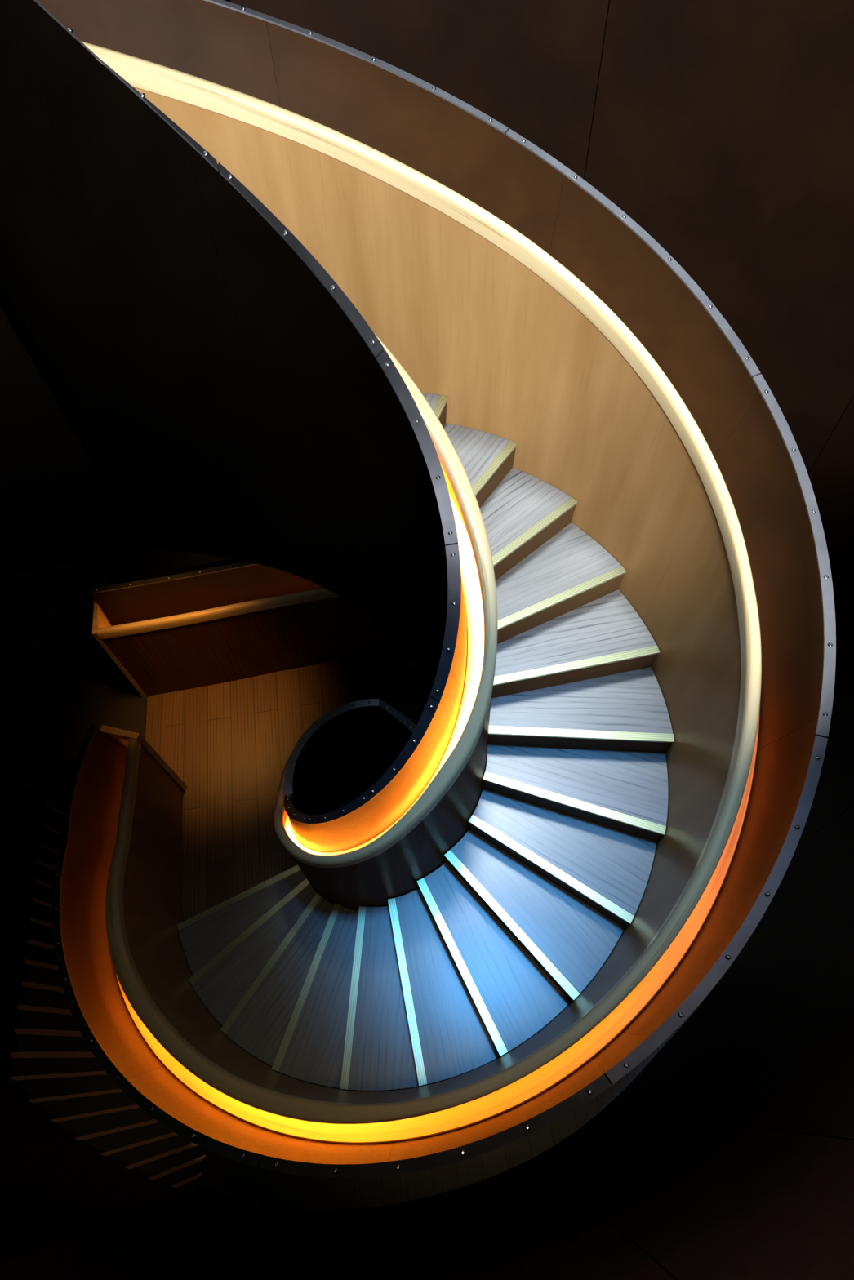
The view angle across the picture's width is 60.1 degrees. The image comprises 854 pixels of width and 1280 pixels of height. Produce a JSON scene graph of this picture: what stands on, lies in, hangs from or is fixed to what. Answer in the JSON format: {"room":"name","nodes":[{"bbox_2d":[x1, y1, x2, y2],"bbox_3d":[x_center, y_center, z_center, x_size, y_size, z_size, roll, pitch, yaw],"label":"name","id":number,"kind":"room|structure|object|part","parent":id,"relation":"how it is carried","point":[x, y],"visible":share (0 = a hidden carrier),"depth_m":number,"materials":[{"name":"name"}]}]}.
{"room":"spiral staircase","nodes":[
{"label":"spiral staircase","id":0,"kind":"room"},
{"bbox_2d":[0,773,54,1065],"bbox_3d":[-4.102,2.102,6.455,0.086,5.100,3.121,-23,61,-11],"label":"wall","id":1,"kind":"structure","parent":0,"point":[23,813],"depth_m":7.44,"materials":[{"name":"metal"}]},
{"bbox_2d":[9,802,221,1194],"bbox_3d":[-3.188,2.848,6.555,1.503,3.219,5.056,-40,65,-20],"label":"staircase","id":2,"kind":"structure","parent":1,"relation":"attached to","point":[54,1064],"depth_m":5.86,"materials":[{"name":"brown wood"}]},
{"bbox_2d":[0,1064,258,1263],"bbox_3d":[-2.417,2.310,3.170,2.430,7.600,0.206,16,61,11],"label":"wall","id":3,"kind":"structure","parent":0,"point":[55,1185],"depth_m":4.28,"materials":[{"name":"metal"}]},
{"bbox_2d":[93,547,244,585],"bbox_3d":[-1.403,-0.522,5.617,1.878,1.300,0.051,-10,59,-4],"label":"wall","id":4,"kind":"structure","parent":0,"point":[152,562],"depth_m":5.34,"materials":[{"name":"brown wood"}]},
{"bbox_2d":[0,652,403,920],"bbox_3d":[-1.869,0.848,5.599,3.601,0.050,2.682,-11,59,-4],"label":"floor","id":5,"kind":"structure","parent":0,"point":[231,744],"depth_m":5.66,"materials":[{"name":"brown wood"}]},
{"bbox_2d":[91,560,411,697],"bbox_3d":[-0.956,-0.126,5.552,2.712,1.175,0.477,-5,59,-1],"label":"balustrade","id":6,"kind":"object","parent":5,"relation":"on","point":[242,620],"visible":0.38,"depth_m":5.33,"materials":[{"name":"brown wood"}]},
{"bbox_3d":[-0.966,-0.391,5.277,2.665,0.400,0.248,-5,59,-1],"label":"lining panel","id":7,"kind":"part","parent":6,"relation":"part of","materials":[{"name":"wood"}]},
{"bbox_3d":[-0.986,-0.239,5.126,2.554,0.082,0.232,-5,59,-1],"label":"handrail","id":8,"kind":"part","parent":6,"relation":"part of","materials":[{"name":"brown wood"}]},
{"bbox_2d":[177,392,674,1141],"bbox_3d":[-0.305,0.547,3.803,3.526,4.590,3.530,2,59,4],"label":"spiral staircase","id":9,"kind":"structure","parent":5,"relation":"on","point":[553,864],"depth_m":3.64,"materials":[{"name":"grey wood"}]},
{"bbox_2d":[0,0,497,911],"bbox_3d":[-0.332,0.332,3.440,1.247,6.876,1.276,2,59,4],"label":"balustrade","id":10,"kind":"object","parent":9,"relation":"attached to","point":[225,380],"visible":1,"depth_m":2.35,"materials":[{"name":"brown wood"}]},
{"bbox_3d":[-0.669,-1.151,1.865,0.340,0.846,0.059,-27,62,-13],"label":"lining panel","id":11,"kind":"part","parent":10,"relation":"part of","materials":[{"name":"wood"}]},
{"bbox_3d":[-0.695,1.017,3.986,0.066,0.897,0.379,-38,65,-19],"label":"lining panel","id":12,"kind":"part","parent":10,"relation":"part of","materials":[{"name":"metal"}]},
{"bbox_3d":[-0.393,0.904,3.481,0.385,0.906,0.067,4,59,5],"label":"lining panel","id":13,"kind":"part","parent":10,"relation":"part of","materials":[{"name":"metal"}]},
{"bbox_3d":[-0.330,0.366,3.497,1.239,5.985,1.268,2,59,4],"label":"wall panel","id":14,"kind":"part","parent":10,"relation":"part of","materials":[{"name":"brown wood"}]},
{"bbox_2d":[284,493,484,855],"bbox_3d":[-0.344,0.145,3.131,1.193,4.800,1.222,2,59,4],"label":"handrail","id":15,"kind":"object","parent":10,"relation":"attached to","point":[413,563],"depth_m":3.15,"materials":[{"name":"brown wood"}]},
{"bbox_3d":[-0.351,0.036,2.949,1.247,4.835,1.276,2,59,4],"label":"handrail","id":16,"kind":"part","parent":10,"relation":"part of","materials":[{"name":"brown wood"}]},
{"bbox_3d":[-0.054,0.522,3.092,0.328,0.974,0.311,2,59,4],"label":"lining panel","id":17,"kind":"part","parent":10,"relation":"part of","materials":[{"name":"metal"}]},
{"bbox_3d":[0.119,-0.022,2.812,0.070,0.897,0.378,2,59,4],"label":"lining panel","id":18,"kind":"part","parent":10,"relation":"part of","materials":[{"name":"metal"}]},
{"bbox_2d":[0,0,835,1177],"bbox_3d":[-0.348,0.208,3.241,3.588,5.787,3.551,2,59,4],"label":"balustrade","id":19,"kind":"object","parent":9,"relation":"attached to","point":[506,286],"visible":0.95,"depth_m":2.87,"materials":[{"name":"brown wood"}]},
{"bbox_3d":[-1.498,-0.625,1.461,1.284,1.804,0.036,-11,59,-4],"label":"plate","id":20,"kind":"part","parent":19,"relation":"part of","materials":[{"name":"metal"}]},
{"bbox_3d":[-1.909,1.330,4.177,0.162,0.572,0.566,-12,59,-5],"label":"lining panel","id":21,"kind":"part","parent":19,"relation":"part of","materials":[{"name":"wood"}]},
{"bbox_3d":[-1.983,0.893,4.542,0.164,0.402,0.597,-4,59,0],"label":"lining panel","id":22,"kind":"part","parent":19,"relation":"part of","materials":[{"name":"wood"}]},
{"bbox_3d":[-1.564,1.731,3.614,0.152,0.759,0.948,-35,64,-17],"label":"lining panel","id":23,"kind":"part","parent":19,"relation":"part of","materials":[{"name":"wood"}]},
{"bbox_3d":[-1.063,-2.020,2.527,1.059,0.810,0.134,-21,60,-10],"label":"lining panel","id":24,"kind":"part","parent":19,"relation":"part of","materials":[{"name":"wood"}]},
{"bbox_3d":[-0.702,1.952,2.982,1.173,0.844,0.148,11,60,9],"label":"lining panel","id":25,"kind":"part","parent":19,"relation":"part of","materials":[{"name":"wood"}]},
{"bbox_3d":[-0.013,-1.897,2.898,1.108,0.827,0.146,11,60,9],"label":"lining panel","id":26,"kind":"part","parent":19,"relation":"part of","materials":[{"name":"wood"}]},
{"bbox_3d":[-0.349,0.263,3.166,3.118,5.300,2.990,2,59,4],"label":"wall panel","id":27,"kind":"part","parent":19,"relation":"part of","materials":[{"name":"brown wood"}]},
{"bbox_2d":[114,707,759,1143],"bbox_3d":[-0.364,-0.017,2.856,3.342,4.120,3.382,2,59,4],"label":"handrail","id":28,"kind":"object","parent":19,"relation":"attached to","point":[699,906],"depth_m":2.89,"materials":[{"name":"brown wood"}]},
{"bbox_3d":[0.310,1.669,2.646,0.954,0.759,0.102,-20,60,-10],"label":"lining panel","id":29,"kind":"part","parent":19,"relation":"part of","materials":[{"name":"metal"}]},
{"bbox_3d":[0.888,-1.254,2.953,0.159,0.793,1.036,-37,64,-18],"label":"lining panel","id":30,"kind":"part","parent":19,"relation":"part of","materials":[{"name":"wood"}]},
{"bbox_3d":[1.060,0.888,2.630,0.150,0.827,1.132,27,64,17],"label":"lining panel","id":31,"kind":"part","parent":19,"relation":"part of","materials":[{"name":"wood"}]},
{"bbox_3d":[1.302,-0.236,2.801,0.181,0.827,1.135,-6,59,-1],"label":"lining panel","id":32,"kind":"part","parent":19,"relation":"part of","materials":[{"name":"wood"}]},
{"bbox_2d":[0,0,853,1279],"bbox_3d":[0.522,-0.219,3.060,3.654,5.600,5.064,2,59,4],"label":"wall","id":33,"kind":"structure","parent":0,"point":[723,129],"depth_m":3.29,"materials":[{"name":"wood"}]},
{"bbox_3d":[-0.432,1.774,1.898,2.018,5.600,0.208,-5,59,0],"label":"wall plate","id":34,"kind":"part","parent":33,"relation":"part of","materials":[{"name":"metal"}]},
{"bbox_3d":[0.006,-2.062,4.744,1.730,4.650,0.162,7,60,7],"label":"wall plate","id":35,"kind":"part","parent":33,"relation":"part of","materials":[{"name":"metal"}]},
{"bbox_3d":[0.806,1.714,2.353,0.518,4.800,0.043,-27,62,-13],"label":"wall plate","id":36,"kind":"part","parent":33,"relation":"part of","materials":[{"name":"metal"}]},
{"bbox_3d":[1.498,-1.438,4.310,1.704,4.650,0.161,40,68,22],"label":"wall plate","id":37,"kind":"part","parent":33,"relation":"part of","materials":[{"name":"metal"}]},
{"bbox_3d":[1.701,1.267,3.113,0.173,3.900,1.832,36,67,21],"label":"wall plate","id":38,"kind":"part","parent":33,"relation":"part of","materials":[{"name":"metal"}]},
{"bbox_3d":[2.226,-0.240,3.561,0.194,4.650,1.569,-6,59,-2],"label":"wall plate","id":39,"kind":"part","parent":33,"relation":"part of","materials":[{"name":"metal"}]},
{"bbox_2d":[200,1000,703,1210],"bbox_3d":[0.736,2.167,4.932,4.714,0.080,1.705,-36,64,-18],"label":"staircase underside","id":40,"kind":"structure","parent":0,"point":[222,1175],"depth_m":4.33,"materials":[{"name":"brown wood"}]}
]}

